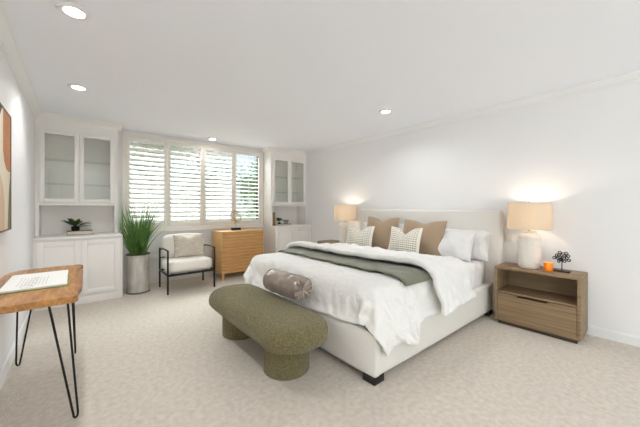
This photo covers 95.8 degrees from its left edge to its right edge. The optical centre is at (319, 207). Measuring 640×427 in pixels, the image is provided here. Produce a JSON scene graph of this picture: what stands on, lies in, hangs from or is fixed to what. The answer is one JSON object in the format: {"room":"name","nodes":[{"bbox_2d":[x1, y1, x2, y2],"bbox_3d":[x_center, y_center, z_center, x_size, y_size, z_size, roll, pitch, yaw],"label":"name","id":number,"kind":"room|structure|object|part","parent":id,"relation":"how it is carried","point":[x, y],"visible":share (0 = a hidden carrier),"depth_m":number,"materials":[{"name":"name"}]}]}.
{"room":"bedroom","nodes":[
{"label":"bedroom","id":0,"kind":"room"},
{"bbox_2d":[0,49,34,370],"bbox_3d":[-0.630,0.020,-0.018,0.150,2.440,10.280,0,0,-40],"label":"wall","id":1,"kind":"structure","parent":0,"point":[15,243],"depth_m":2.64,"materials":[{"name":"white paint"}]},
{"bbox_2d":[0,102,10,232],"bbox_3d":[-2.023,-0.255,1.795,0.033,0.840,0.930,0,0,-40],"label":"wall art","id":2,"kind":"object","parent":1,"relation":"attached to","point":[5,118],"visible":1,"depth_m":2.01,"materials":[{"name":"beige"}]},
{"bbox_2d":[0,309,33,389],"bbox_3d":[-0.378,1.195,-0.192,0.014,0.090,9.390,0,0,-40],"label":"baseboard","id":3,"kind":"structure","parent":1,"relation":"attached to","point":[3,373],"depth_m":2.31,"materials":[{"name":"white paint"}]},
{"bbox_2d":[0,0,42,117],"bbox_3d":[-0.440,-1.156,-0.068,0.078,0.088,9.660,0,0,-40],"label":"trim","id":4,"kind":"structure","parent":1,"relation":"attached to","point":[9,47],"depth_m":2.31,"materials":[{"name":"white paint"}]},
{"bbox_2d":[56,130,262,280],"bbox_3d":[-2.191,0.020,5.279,4.250,2.440,0.150,0,0,-40],"label":"wall","id":5,"kind":"structure","parent":0,"point":[156,243],"depth_m":4.74,"materials":[{"name":"white paint"}]},
{"bbox_2d":[126,136,166,227],"bbox_3d":[-2.775,-0.388,4.651,0.576,1.421,0.080,0,0,-40],"label":"window shutter","id":6,"kind":"object","parent":5,"relation":"attached to","point":[140,198],"visible":0.8,"depth_m":4.65,"materials":[{"name":"white paint"}]},
{"bbox_2d":[123,271,218,287],"bbox_3d":[-2.142,1.190,5.212,2.460,0.100,0.015,0,0,-40],"label":"baseboard","id":7,"kind":"structure","parent":5,"relation":"attached to","point":[163,278],"depth_m":4.91,"materials":[{"name":"white paint"}]},
{"bbox_2d":[122,132,262,231],"bbox_3d":[-2.116,-0.388,5.220,2.420,1.535,0.035,0,0,-40],"label":"trim","id":8,"kind":"structure","parent":5,"relation":"attached to","point":[124,134],"depth_m":4.97,"materials":[{"name":"white paint"}]},
{"bbox_2d":[121,226,263,233],"bbox_3d":[-2.114,0.395,5.213,2.445,0.030,0.050,0,0,-40],"label":"trim","id":9,"kind":"structure","parent":5,"relation":"attached to","point":[244,226],"depth_m":5.18,"materials":[{"name":"white paint"}]},
{"bbox_2d":[170,150,257,226],"bbox_3d":[-2.189,-0.388,5.307,2.360,1.475,0.050,0,0,-40],"label":"window","id":10,"kind":"structure","parent":5,"relation":"in","point":[199,150],"depth_m":6.02,"materials":[{"name":"white wood"}]},
{"bbox_2d":[167,142,202,226],"bbox_3d":[-2.330,-0.388,5.024,0.576,1.421,0.082,0,0,-40],"label":"window shutter","id":11,"kind":"object","parent":10,"relation":"attached to","point":[190,221],"visible":1,"depth_m":5.00,"materials":[{"name":"white paint"}]},
{"bbox_3d":[-2.307,-0.395,4.996,0.012,1.236,0.010,0,0,-40],"label":"tilt rod","id":12,"kind":"part","parent":11,"relation":"part of","materials":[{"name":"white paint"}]},
{"bbox_2d":[203,146,233,224],"bbox_3d":[-1.886,-0.388,5.397,0.576,1.421,0.084,0,0,-40],"label":"window shutter","id":13,"kind":"object","parent":10,"relation":"attached to","point":[223,220],"visible":0.98,"depth_m":5.38,"materials":[{"name":"white paint"}]},
{"bbox_3d":[-1.862,-0.395,5.369,0.012,1.236,0.010,0,0,-40],"label":"tilt rod","id":14,"kind":"part","parent":13,"relation":"part of","materials":[{"name":"white paint"}]},
{"bbox_2d":[234,151,260,223],"bbox_3d":[-1.444,-0.388,5.772,0.576,1.421,0.092,0,0,-40],"label":"window shutter","id":15,"kind":"object","parent":10,"relation":"attached to","point":[258,220],"visible":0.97,"depth_m":5.75,"materials":[{"name":"white paint"}]},
{"bbox_3d":[-1.417,-0.395,5.740,0.012,1.236,0.010,0,0,-40],"label":"tilt rod","id":16,"kind":"part","parent":15,"relation":"part of","materials":[{"name":"white paint"}]},
{"bbox_2d":[0,271,639,426],"bbox_3d":[1.058,1.290,1.393,4.550,0.100,10.280,0,0,-40],"label":"floor","id":17,"kind":"structure","parent":0,"point":[153,358],"depth_m":2.08,"materials":[{"name":"carpet"}]},
{"bbox_2d":[0,264,82,417],"bbox_3d":[-1.870,0.866,1.941,0.444,0.743,1.167,0,0,-40],"label":"desk","id":18,"kind":"object","parent":17,"relation":"on","point":[16,302],"visible":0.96,"depth_m":1.67,"materials":[{"name":"brown wood"}]},
{"bbox_3d":[-2.294,0.884,2.270,0.147,0.707,0.056,0,0,-40],"label":"leg","id":19,"kind":"part","parent":18,"relation":"part of","materials":[{"name":"black metal"}]},
{"bbox_2d":[0,270,67,294],"bbox_3d":[-1.878,0.486,1.927,0.310,0.016,0.543,0,0,-40],"label":"picture book","id":20,"kind":"object","parent":18,"relation":"on","point":[43,280],"visible":1,"depth_m":1.87,"materials":[{"name":"white paper"}]},
{"bbox_3d":[-1.458,0.884,1.638,0.144,0.707,0.075,0,0,-40],"label":"leg","id":21,"kind":"part","parent":18,"relation":"part of","materials":[{"name":"black metal"}]},
{"bbox_3d":[-2.045,0.884,2.385,0.052,0.707,0.152,0,0,-40],"label":"leg","id":22,"kind":"part","parent":18,"relation":"part of","materials":[{"name":"black metal"}]},
{"bbox_2d":[32,232,122,311],"bbox_3d":[-3.240,0.807,3.914,0.886,0.865,0.593,0,0,-40],"label":"base cabinet","id":23,"kind":"object","parent":17,"relation":"on","point":[100,255],"visible":0.66,"depth_m":3.76,"materials":[{"name":"white paint"}]},
{"bbox_3d":[-3.218,0.775,3.566,0.409,0.700,0.020,0,0,-40],"label":"door","id":24,"kind":"part","parent":23,"relation":"part of","materials":[{"name":"white paint"}]},
{"bbox_2d":[32,232,122,240],"bbox_3d":[-3.240,0.388,3.914,0.886,0.025,0.593,0,0,-40],"label":"countertop","id":25,"kind":"structure","parent":23,"relation":"on","point":[105,234],"depth_m":3.76,"materials":[{"name":"white paint"}]},
{"bbox_2d":[35,112,121,236],"bbox_3d":[-3.305,-0.412,4.012,0.913,1.571,0.356,0,0,-40],"label":"display cabinet","id":26,"kind":"object","parent":25,"relation":"on","point":[76,158],"visible":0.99,"depth_m":4.00,"materials":[{"name":"white paint"}]},
{"bbox_3d":[-3.393,-0.530,3.769,0.384,0.930,0.020,0,0,-40],"label":"door","id":27,"kind":"part","parent":26,"relation":"part of","materials":[{"name":"white paint"}]},
{"bbox_2d":[45,158,109,164],"bbox_3d":[-3.349,-0.635,4.019,0.779,0.010,0.262,0,0,-40],"label":"glass shelf","id":28,"kind":"object","parent":26,"relation":"attached to","point":[47,160],"depth_m":4.01,"materials":[{"name":"clear glass"}]},
{"bbox_2d":[45,183,109,186],"bbox_3d":[-3.349,-0.315,4.019,0.779,0.010,0.262,0,0,-40],"label":"glass shelf","id":29,"kind":"object","parent":26,"relation":"attached to","point":[46,184],"depth_m":4.06,"materials":[{"name":"clear glass"}]},
{"bbox_3d":[-3.305,-1.155,4.012,0.913,0.085,0.356,0,0,-40],"label":"crown moulding","id":30,"kind":"part","parent":26,"relation":"part of","materials":[{"name":"white paint"}]},
{"bbox_3d":[-3.095,-0.530,4.018,0.384,0.930,0.020,0,0,-40],"label":"door","id":31,"kind":"part","parent":26,"relation":"part of","materials":[{"name":"white paint"}]},
{"bbox_2d":[67,230,92,234],"bbox_3d":[-3.332,0.348,4.012,0.275,0.050,0.170,0,0,-40],"label":"hardcover book","id":32,"kind":"object","parent":25,"relation":"on","point":[80,232],"visible":0.99,"depth_m":3.95,"materials":[{"name":"beige paper"}]},
{"bbox_2d":[62,218,90,230],"bbox_3d":[-3.326,0.234,3.998,0.323,0.176,0.342,0,0,25],"label":"potted plant","id":33,"kind":"object","parent":32,"relation":"on","point":[71,221],"visible":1,"depth_m":3.94,"materials":[{"name":"green plant"}]},
{"bbox_3d":[-3.359,0.291,3.970,0.094,0.062,0.094,0,0,-40],"label":"pot","id":34,"kind":"part","parent":33,"relation":"part of","materials":[{"name":"black ceramic"}]},
{"bbox_3d":[-2.901,0.775,3.831,0.409,0.700,0.020,0,0,-40],"label":"door","id":35,"kind":"part","parent":23,"relation":"part of","materials":[{"name":"white paint"}]},
{"bbox_2d":[112,202,166,294],"bbox_3d":[-2.568,0.555,4.216,0.709,1.369,0.894,0,0,-24],"label":"potted grass","id":36,"kind":"object","parent":17,"relation":"on","point":[137,238],"depth_m":4.16,"materials":[{"name":"plant"}]},
{"bbox_2d":[126,252,149,294],"bbox_3d":[-2.670,0.958,4.246,0.303,0.564,0.303,0,0,-40],"label":"pot","id":37,"kind":"object","parent":36,"relation":"attached to","point":[137,262],"depth_m":4.13,"materials":[{"name":"grey metal"}]},
{"bbox_2d":[159,233,214,294],"bbox_3d":[-2.075,0.829,4.504,0.679,0.822,0.577,0,0,-40],"label":"armchair","id":38,"kind":"object","parent":17,"relation":"on","point":[185,265],"visible":0.82,"depth_m":4.40,"materials":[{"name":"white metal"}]},
{"bbox_3d":[-2.489,0.940,4.489,0.022,0.600,0.022,0,0,-40],"label":"leg","id":39,"kind":"part","parent":38,"relation":"part of","materials":[{"name":"black metal"}]},
{"bbox_3d":[-2.149,0.932,4.082,0.022,0.615,0.022,0,0,-40],"label":"leg","id":40,"kind":"part","parent":38,"relation":"part of","materials":[{"name":"black metal"}]},
{"bbox_2d":[162,233,203,257],"bbox_3d":[-2.197,0.610,4.650,0.625,0.384,0.196,0,0,-40],"label":"cushion","id":41,"kind":"object","parent":38,"relation":"on","point":[167,241],"depth_m":4.46,"materials":[{"name":"beige fabric"}]},
{"bbox_3d":[-2.067,0.970,4.495,0.677,0.030,0.552,0,0,-40],"label":"seat frame","id":42,"kind":"part","parent":38,"relation":"part of","materials":[{"name":"black metal"}]},
{"bbox_2d":[162,255,211,273],"bbox_3d":[-2.061,0.871,4.488,0.649,0.213,0.500,0,0,-40],"label":"seat cushion","id":43,"kind":"object","parent":38,"relation":"on","point":[196,263],"depth_m":4.31,"materials":[{"name":"beige fabric"}]},
{"bbox_2d":[173,233,203,257],"bbox_3d":[-2.054,0.592,4.526,0.445,0.346,0.166,0,0,-40],"label":"throw pillow","id":44,"kind":"object","parent":38,"relation":"on","point":[193,245],"visible":1,"depth_m":4.46,"materials":[{"name":"beige fabric"}]},
{"bbox_3d":[-1.646,0.932,4.502,0.022,0.615,0.022,0,0,-40],"label":"leg","id":45,"kind":"part","parent":38,"relation":"part of","materials":[{"name":"black metal"}]},
{"bbox_2d":[212,228,263,280],"bbox_3d":[-1.502,0.829,5.304,0.794,0.822,0.474,0,0,-40],"label":"dresser","id":46,"kind":"object","parent":17,"relation":"on","point":[235,250],"visible":0.94,"depth_m":5.08,"materials":[{"name":"brown wood"}]},
{"bbox_2d":[230,210,241,229],"bbox_3d":[-1.541,0.234,5.281,0.206,0.367,0.108,0,0,-40],"label":"wire sculpture","id":47,"kind":"object","parent":46,"relation":"on","point":[240,217],"visible":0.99,"depth_m":5.28,"materials":[{"name":"gold metal"}]},
{"bbox_3d":[-1.368,0.995,5.143,0.742,0.218,0.042,0,0,-40],"label":"drawer","id":48,"kind":"part","parent":46,"relation":"part of","materials":[{"name":"brown wood"}]},
{"bbox_3d":[-1.368,0.554,5.143,0.742,0.218,0.042,0,0,-40],"label":"drawer","id":49,"kind":"part","parent":46,"relation":"part of","materials":[{"name":"brown wood"}]},
{"bbox_3d":[-1.368,0.775,5.143,0.742,0.218,0.042,0,0,-40],"label":"drawer","id":50,"kind":"part","parent":46,"relation":"part of","materials":[{"name":"brown wood"}]},
{"bbox_2d":[209,284,327,380],"bbox_3d":[-0.512,1.018,2.498,0.524,0.445,1.470,0,0,-40],"label":"bench","id":51,"kind":"object","parent":17,"relation":"on","point":[286,330],"visible":1,"depth_m":2.12,"materials":[{"name":"green fabric"}]},
{"bbox_3d":[-0.784,1.105,2.864,0.348,0.270,0.348,0,0,-40],"label":"leg","id":52,"kind":"part","parent":51,"relation":"part of","materials":[{"name":"green fabric"}]},
{"bbox_3d":[-0.259,1.105,2.235,0.348,0.270,0.348,0,0,-40],"label":"leg","id":53,"kind":"part","parent":51,"relation":"part of","materials":[{"name":"green fabric"}]},
{"bbox_2d":[263,269,311,300],"bbox_3d":[-0.299,0.688,2.598,0.216,0.215,0.501,0,0,-45],"label":"bolster pillow","id":54,"kind":"object","parent":51,"relation":"on","point":[298,287],"visible":1,"depth_m":2.47,"materials":[{"name":"grey fabric"}]},
{"bbox_2d":[263,224,311,253],"bbox_3d":[-0.681,0.807,6.094,0.883,0.865,0.533,0,0,-40],"label":"base cabinet","id":55,"kind":"object","parent":17,"relation":"on","point":[276,238],"visible":0.47,"depth_m":5.83,"materials":[{"name":"white paint"}]},
{"bbox_3d":[-0.677,0.775,5.769,0.408,0.700,0.020,0,0,-40],"label":"door","id":56,"kind":"part","parent":55,"relation":"part of","materials":[{"name":"white paint"}]},
{"bbox_2d":[263,224,311,227],"bbox_3d":[-0.681,0.388,6.094,0.883,0.025,0.533,0,0,-40],"label":"countertop","id":57,"kind":"structure","parent":55,"relation":"on","point":[292,225],"depth_m":5.95,"materials":[{"name":"white paint"}]},
{"bbox_2d":[272,212,274,225],"bbox_3d":[-0.978,0.236,5.889,0.054,0.273,0.150,0,0,-40],"label":"upright book","id":58,"kind":"object","parent":57,"relation":"on","point":[273,213],"visible":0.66,"depth_m":5.83,"materials":[{"name":"beige paper"}]},
{"bbox_2d":[260,146,306,225],"bbox_3d":[-0.750,-0.412,6.129,0.943,1.571,0.386,0,0,-40],"label":"display cabinet","id":59,"kind":"object","parent":57,"relation":"on","point":[284,170],"visible":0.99,"depth_m":6.20,"materials":[{"name":"white paint"}]},
{"bbox_3d":[-0.788,-0.530,5.908,0.400,0.930,0.020,0,0,-40],"label":"door","id":60,"kind":"part","parent":59,"relation":"part of","materials":[{"name":"white paint"}]},
{"bbox_3d":[-0.750,-1.155,6.129,0.943,0.085,0.386,0,0,-40],"label":"crown moulding","id":61,"kind":"part","parent":59,"relation":"part of","materials":[{"name":"white paint"}]},
{"bbox_2d":[275,176,302,178],"bbox_3d":[-0.748,-0.635,6.174,0.809,0.010,0.292,0,0,-40],"label":"glass shelf","id":62,"kind":"object","parent":59,"relation":"attached to","point":[276,177],"depth_m":6.28,"materials":[{"name":"clear glass"}]},
{"bbox_3d":[-0.479,-0.530,6.167,0.400,0.930,0.020,0,0,-40],"label":"door","id":63,"kind":"part","parent":59,"relation":"part of","materials":[{"name":"white paint"}]},
{"bbox_3d":[-0.362,0.775,6.033,0.408,0.700,0.020,0,0,-40],"label":"door","id":64,"kind":"part","parent":55,"relation":"part of","materials":[{"name":"white paint"}]},
{"bbox_2d":[317,240,339,243],"bbox_3d":[0.314,0.935,5.268,0.360,0.610,0.700,0,0,-40],"label":"nightstand","id":65,"kind":"object","parent":17,"relation":"on","point":[322,241],"visible":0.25,"depth_m":5.32,"materials":[{"name":"brown wood"}]},
{"bbox_2d":[334,205,355,242],"bbox_3d":[0.442,0.281,5.114,0.392,0.697,0.392,0,0,-40],"label":"table lamp","id":66,"kind":"object","parent":65,"relation":"on","point":[345,213],"visible":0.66,"depth_m":4.99,"materials":[{"name":"beige fabric"}]},
{"bbox_3d":[0.442,0.090,5.114,0.392,0.270,0.392,0,0,-40],"label":"lamp shade","id":67,"kind":"part","parent":66,"relation":"part of","materials":[{"name":"fabric"}]},
{"bbox_2d":[244,209,502,385],"bbox_3d":[0.586,0.637,3.475,2.244,1.205,2.170,0,0,-40],"label":"upholstered bed","id":68,"kind":"object","parent":17,"relation":"on","point":[351,343],"visible":0.41,"depth_m":2.67,"materials":[{"name":"beige fabric"}]},
{"bbox_3d":[-0.253,1.031,2.793,0.083,0.322,2.058,0,0,-40],"label":"foot rail","id":69,"kind":"part","parent":68,"relation":"part of","materials":[{"name":"beige fabric"}]},
{"bbox_3d":[0.384,1.212,2.077,0.110,0.056,0.110,0,0,-40],"label":"leg","id":70,"kind":"part","parent":68,"relation":"part of","materials":[{"name":"black wood"}]},
{"bbox_2d":[335,248,484,325],"bbox_3d":[0.568,0.817,3.493,2.033,0.383,1.956,0,0,-40],"label":"mattress","id":71,"kind":"object","parent":68,"relation":"on","point":[476,267],"visible":0.02,"depth_m":3.27,"materials":[{"name":"white fabric"}]},
{"bbox_2d":[243,252,441,355],"bbox_3d":[0.067,0.802,3.048,1.048,0.475,2.220,0,0,-40],"label":"duvet","id":72,"kind":"object","parent":71,"relation":"on","point":[393,312],"visible":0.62,"depth_m":2.31,"materials":[{"name":"white fabric"}]},
{"bbox_2d":[278,247,428,285],"bbox_3d":[0.196,0.582,3.157,0.359,0.097,1.998,0,0,-38],"label":"throw blanket","id":73,"kind":"object","parent":72,"relation":"on","point":[409,276],"visible":0.99,"depth_m":2.76,"materials":[{"name":"green fabric"}]},
{"bbox_2d":[346,225,374,246],"bbox_3d":[0.597,0.453,4.397,0.468,0.344,0.170,0,0,36],"label":"patterned pillow","id":74,"kind":"object","parent":71,"relation":"on","point":[364,237],"visible":0.77,"depth_m":4.32,"materials":[{"name":"fabric"}]},
{"bbox_2d":[362,222,367,229],"bbox_3d":[0.889,0.432,4.654,0.217,0.380,0.620,0,0,-40],"label":"bed pillow","id":75,"kind":"object","parent":71,"relation":"on","point":[364,225],"visible":0.07,"depth_m":4.82,"materials":[{"name":"white fabric"}]},
{"bbox_2d":[285,241,475,315],"bbox_3d":[0.537,0.730,3.456,0.959,0.567,2.354,0,0,-40],"label":"coverlet","id":76,"kind":"object","parent":71,"relation":"on","point":[450,275],"visible":0.89,"depth_m":2.81,"materials":[{"name":"white fabric"}]},
{"bbox_2d":[367,216,399,248],"bbox_3d":[0.919,0.383,4.372,0.213,0.478,0.581,0,0,-44],"label":"accent pillow","id":77,"kind":"object","parent":71,"relation":"on","point":[382,230],"visible":0.66,"depth_m":4.27,"materials":[{"name":"beige fabric"}]},
{"bbox_2d":[398,224,403,231],"bbox_3d":[1.312,0.430,4.134,0.200,0.384,0.620,0,0,-40],"label":"bed pillow","id":78,"kind":"object","parent":71,"relation":"on","point":[401,226],"visible":0.09,"depth_m":4.26,"materials":[{"name":"white fabric"}]},
{"bbox_2d":[388,226,422,252],"bbox_3d":[1.099,0.444,3.766,0.174,0.363,0.462,0,0,-40],"label":"patterned pillow","id":79,"kind":"object","parent":71,"relation":"on","point":[399,241],"visible":0.7,"depth_m":3.69,"materials":[{"name":"fabric"}]},
{"bbox_2d":[403,219,446,255],"bbox_3d":[1.345,0.396,3.833,0.214,0.452,0.645,0,0,-40],"label":"accent pillow","id":80,"kind":"object","parent":71,"relation":"on","point":[432,235],"visible":0.58,"depth_m":3.68,"materials":[{"name":"beige fabric"}]},
{"bbox_2d":[438,231,476,261],"bbox_3d":[1.596,0.460,3.570,0.226,0.324,0.605,0,0,-34],"label":"bed pillow","id":81,"kind":"object","parent":71,"relation":"on","point":[459,245],"visible":0.64,"depth_m":3.42,"materials":[{"name":"white fabric"}]},
{"bbox_2d":[445,229,490,260],"bbox_3d":[1.778,0.446,3.586,0.209,0.352,0.620,0,0,-40],"label":"bed pillow","id":82,"kind":"object","parent":71,"relation":"on","point":[480,248],"visible":0.38,"depth_m":3.38,"materials":[{"name":"white fabric"}]},
{"bbox_3d":[1.408,0.623,4.162,0.100,1.175,2.170,0,0,-40],"label":"headboard","id":83,"kind":"part","parent":68,"relation":"part of","materials":[{"name":"beige fabric"}]},
{"bbox_3d":[1.190,1.033,2.715,2.094,0.315,0.075,0,0,-40],"label":"rail","id":84,"kind":"part","parent":68,"relation":"part of","materials":[{"name":"beige fabric"}]},
{"bbox_3d":[1.925,1.212,3.365,0.110,0.056,0.110,0,0,-40],"label":"leg","id":85,"kind":"part","parent":68,"relation":"part of","materials":[{"name":"black wood"}]},
{"bbox_2d":[494,262,587,343],"bbox_3d":[2.241,0.935,2.963,0.360,0.610,0.700,0,0,-40],"label":"nightstand","id":86,"kind":"object","parent":17,"relation":"on","point":[554,304],"visible":0.98,"depth_m":2.89,"materials":[{"name":"brown wood"}]},
{"bbox_2d":[507,201,552,268],"bbox_3d":[2.190,0.281,3.024,0.392,0.697,0.392,0,0,-40],"label":"table lamp","id":87,"kind":"object","parent":86,"relation":"on","point":[529,216],"visible":1,"depth_m":2.93,"materials":[{"name":"white ceramic"}]},
{"bbox_3d":[2.190,0.090,3.024,0.392,0.270,0.392,0,0,-40],"label":"lamp shade","id":88,"kind":"part","parent":87,"relation":"part of","materials":[{"name":"fabric"}]},
{"bbox_2d":[497,285,576,306],"bbox_3d":[2.241,0.896,2.963,0.336,0.017,0.650,0,0,-40],"label":"shelf","id":89,"kind":"object","parent":86,"relation":"attached to","point":[569,299],"depth_m":2.94,"materials":[{"name":"brown wood"}]},
{"bbox_3d":[2.113,1.038,2.855,0.020,0.256,0.642,0,0,-40],"label":"drawer","id":90,"kind":"part","parent":86,"relation":"part of","materials":[{"name":"brown wood"}]},
{"bbox_2d":[543,262,552,271],"bbox_3d":[2.245,0.587,2.842,0.078,0.084,0.078,0,0,-40],"label":"candle holder","id":91,"kind":"object","parent":86,"relation":"on","point":[547,266],"visible":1,"depth_m":2.81,"materials":[{"name":"orange glass"}]},
{"bbox_2d":[552,251,570,272],"bbox_3d":[2.361,0.528,2.827,0.080,0.201,0.140,0,0,-40],"label":"tree ornament","id":92,"kind":"object","parent":86,"relation":"on","point":[561,259],"visible":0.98,"depth_m":2.82,"materials":[{"name":"black metal"}]},
{"bbox_2d":[2,0,639,151],"bbox_3d":[1.058,-1.275,1.393,4.550,0.150,10.280,0,0,-40],"label":"ceiling","id":93,"kind":"structure","parent":0,"point":[299,75],"depth_m":2.36,"materials":[{"name":"white paint"}]},
{"bbox_2d":[55,1,91,20],"bbox_3d":[-1.504,-1.194,1.767,0.168,0.012,0.168,0,0,-40],"label":"recessed light","id":94,"kind":"object","parent":93,"relation":"in","point":[71,10],"visible":1,"depth_m":1.76,"materials":[{"name":"white paint"}]},
{"bbox_2d":[67,84,88,90],"bbox_3d":[-2.412,-1.194,2.885,0.168,0.012,0.168,0,0,-40],"label":"recessed light","id":95,"kind":"object","parent":93,"relation":"in","point":[77,87],"visible":1,"depth_m":2.88,"materials":[{"name":"white paint"}]},
{"bbox_2d":[379,109,392,113],"bbox_3d":[0.819,-1.194,3.604,0.168,0.012,0.168,0,0,-40],"label":"recessed light","id":96,"kind":"object","parent":93,"relation":"in","point":[383,111],"visible":1,"depth_m":3.60,"materials":[{"name":"white paint"}]},
{"bbox_2d":[306,82,639,336],"bbox_3d":[2.746,0.020,2.804,0.150,2.440,10.280,0,0,-40],"label":"wall","id":97,"kind":"structure","parent":0,"point":[579,155],"depth_m":3.11,"materials":[{"name":"white paint"}]},
{"bbox_2d":[305,70,639,155],"bbox_3d":[2.780,-1.156,2.585,0.078,0.088,9.600,0,0,-40],"label":"trim","id":98,"kind":"structure","parent":97,"relation":"attached to","point":[632,77],"depth_m":3.33,"materials":[{"name":"white paint"}]},
{"bbox_2d":[505,231,511,241],"bbox_3d":[2.183,0.338,3.350,0.011,0.115,0.070,0,0,-40],"label":"light switch","id":99,"kind":"object","parent":97,"relation":"attached to","point":[508,235],"visible":1,"depth_m":3.34,"materials":[{"name":"white plastic"}]},
{"bbox_2d":[586,325,639,346],"bbox_3d":[2.856,1.195,2.544,0.014,0.090,9.440,0,0,-40],"label":"baseboard","id":100,"kind":"structure","parent":97,"relation":"attached to","point":[617,336],"depth_m":2.68,"materials":[{"name":"white paint"}]},
{"label":"outside","id":101,"kind":"structure","parent":0,"visible":0},
{"bbox_3d":[-7.608,1.790,16.893,34.000,0.100,24.320,0,0,-40],"label":"ground","id":102,"kind":"structure","parent":101,"visible":0},
{"bbox_2d":[130,141,212,222],"bbox_3d":[-4.595,-0.381,8.226,2.733,4.248,3.368,0,0,-40],"label":"tree","id":103,"kind":"object","parent":102,"relation":"on","point":[131,141],"visible":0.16,"depth_m":7.87,"materials":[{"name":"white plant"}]},
{"bbox_2d":[130,174,255,221],"bbox_3d":[-5.974,0.210,12.602,17.000,3.060,0.280,0,0,-40],"label":"wall","id":104,"kind":"structure","parent":102,"relation":"on","point":[238,185],"depth_m":14.10,"materials":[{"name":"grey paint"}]},
{"bbox_2d":[162,147,245,221],"bbox_3d":[-4.125,-0.579,9.736,3.269,4.644,2.901,0,0,-40],"label":"tree","id":105,"kind":"object","parent":102,"relation":"on","point":[177,147],"visible":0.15,"depth_m":9.77,"materials":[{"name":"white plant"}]},
{"bbox_2d":[228,155,255,219],"bbox_3d":[-1.664,-0.486,9.517,2.748,4.457,3.181,0,0,-43],"label":"tree","id":106,"kind":"object","parent":102,"relation":"on","point":[253,172],"visible":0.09,"depth_m":9.43,"materials":[{"name":"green plant"}]}
]}

